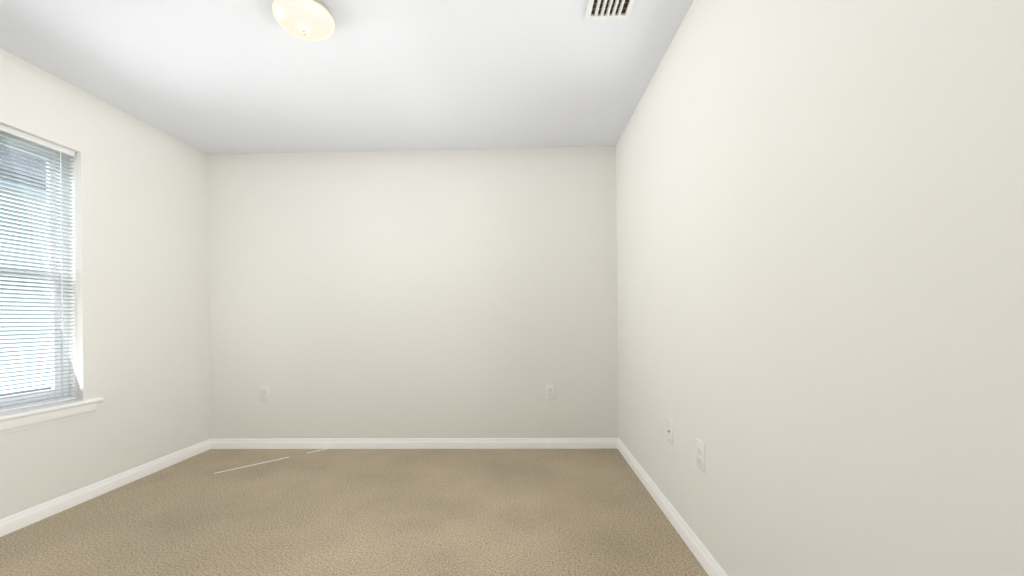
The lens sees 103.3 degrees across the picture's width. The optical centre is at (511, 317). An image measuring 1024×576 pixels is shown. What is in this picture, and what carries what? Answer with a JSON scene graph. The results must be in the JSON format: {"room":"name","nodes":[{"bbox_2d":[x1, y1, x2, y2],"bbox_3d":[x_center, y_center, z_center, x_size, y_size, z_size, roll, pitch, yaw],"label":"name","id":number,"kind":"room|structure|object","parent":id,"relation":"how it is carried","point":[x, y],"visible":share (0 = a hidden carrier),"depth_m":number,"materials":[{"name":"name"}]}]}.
{"room":"empty bedroom","nodes":[
{"label":"empty bedroom","id":0,"kind":"room"},
{"bbox_2d":[0,48,209,518],"bbox_3d":[-2.649,-0.135,1.422,0.150,2.440,3.895,-1,0,2],"label":"wall","id":1,"kind":"structure","parent":0,"point":[140,317],"depth_m":2.62,"materials":[{"name":"beige paint"}]},
{"bbox_2d":[0,133,68,412],"bbox_3d":[-2.678,-0.241,1.951,0.065,1.483,0.910,-1,0,2],"label":"window","id":2,"kind":"structure","parent":1,"relation":"in","point":[43,390],"depth_m":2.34,"materials":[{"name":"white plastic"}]},
{"bbox_2d":[0,124,75,411],"bbox_3d":[-2.600,-0.253,1.948,0.040,1.460,0.898,-1,0,2],"label":"mini blind","id":3,"kind":"object","parent":2,"relation":"attached to","point":[32,140],"visible":1,"depth_m":2.22,"materials":[{"name":"grey plastic"}]},
{"bbox_2d":[0,403,96,433],"bbox_3d":[-2.544,0.546,1.947,0.017,0.067,1.030,-1,0,2],"label":"apron","id":4,"kind":"object","parent":1,"relation":"attached to","point":[16,424],"visible":0.88,"depth_m":2.20,"materials":[{"name":"white paint"}]},
{"bbox_2d":[0,397,103,421],"bbox_3d":[-2.579,0.500,1.948,0.118,0.025,1.080,-1,0,2],"label":"window sill","id":5,"kind":"structure","parent":1,"relation":"attached to","point":[19,413],"depth_m":2.21,"materials":[{"name":"white paint"}]},
{"bbox_2d":[0,439,211,536],"bbox_3d":[-2.555,1.043,1.420,0.014,0.082,3.895,-1,0,2],"label":"baseboard","id":6,"kind":"structure","parent":1,"relation":"attached to","point":[9,524],"depth_m":2.44,"materials":[{"name":"white paint"}]},
{"bbox_2d":[0,0,693,154],"bbox_3d":[-0.902,-1.422,1.373,3.670,0.100,4.195,-1,0,2],"label":"ceiling","id":7,"kind":"structure","parent":0,"point":[212,77],"depth_m":2.22,"materials":[{"name":"white paint"}]},
{"bbox_2d":[272,0,334,41],"bbox_3d":[-0.921,-1.313,1.798,0.246,0.118,0.246,-1,0,2],"label":"flush-mount light","id":8,"kind":"object","parent":7,"relation":"attached to","point":[310,20],"visible":1,"depth_m":1.75,"materials":[{"name":"white glass"}]},
{"bbox_2d":[585,0,634,18],"bbox_3d":[0.432,-1.379,1.716,0.204,0.013,0.305,-1,0,2],"label":"ceiling vent","id":9,"kind":"object","parent":7,"relation":"in","point":[605,9],"visible":1,"depth_m":1.81,"materials":[{"name":"white metal"}]},
{"bbox_2d":[0,449,708,575],"bbox_3d":[-0.877,1.117,1.373,3.670,0.100,4.195,-1,0,2],"label":"floor","id":10,"kind":"structure","parent":0,"point":[404,512],"depth_m":2.13,"materials":[{"name":"beige carpet"}]},
{"bbox_2d":[207,146,618,438],"bbox_3d":[-0.833,-0.153,3.395,3.670,2.440,0.150,-1,0,2],"label":"wall","id":11,"kind":"structure","parent":0,"point":[460,293],"depth_m":3.32,"materials":[{"name":"beige paint"}]},
{"bbox_2d":[260,386,269,400],"bbox_3d":[-2.046,0.626,3.350,0.079,0.124,0.007,-1,0,2],"label":"electrical outlet","id":12,"kind":"object","parent":11,"relation":"attached to","point":[264,393],"visible":1,"depth_m":3.35,"materials":[{"name":"white plastic"}]},
{"bbox_2d":[212,438,615,448],"bbox_3d":[-0.828,1.026,3.312,3.300,0.082,0.014,-1,0,2],"label":"baseboard","id":13,"kind":"structure","parent":11,"relation":"attached to","point":[275,443],"depth_m":3.31,"materials":[{"name":"white paint"}]},
{"bbox_2d":[545,384,554,399],"bbox_3d":[0.307,0.601,3.284,0.079,0.124,0.007,-1,0,2],"label":"electrical outlet","id":14,"kind":"object","parent":11,"relation":"attached to","point":[549,391],"visible":1,"depth_m":3.28,"materials":[{"name":"white plastic"}]},
{"bbox_2d":[616,0,1023,575],"bbox_3d":[0.870,-0.170,1.324,0.150,2.440,3.895,-1,0,2],"label":"wall","id":15,"kind":"structure","parent":0,"point":[820,256],"depth_m":0.99,"materials":[{"name":"beige paint"}]},
{"bbox_2d":[667,418,673,444],"bbox_3d":[0.816,0.590,2.106,0.017,0.124,0.079,-1,0,2],"label":"outlet","id":16,"kind":"object","parent":15,"relation":"attached to","point":[670,438],"visible":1,"depth_m":2.09,"materials":[{"name":"white plastic"}]},
{"bbox_2d":[616,438,727,575],"bbox_3d":[0.800,1.010,1.326,0.014,0.082,3.895,-1,0,2],"label":"baseboard","id":17,"kind":"structure","parent":15,"relation":"attached to","point":[710,565],"depth_m":2.01,"materials":[{"name":"white paint"}]},
{"bbox_2d":[696,438,704,472],"bbox_3d":[0.810,0.591,1.744,0.007,0.124,0.079,-1,0,2],"label":"outlet","id":18,"kind":"object","parent":15,"relation":"attached to","point":[700,454],"visible":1,"depth_m":1.74,"materials":[{"name":"white plastic"}]}
]}

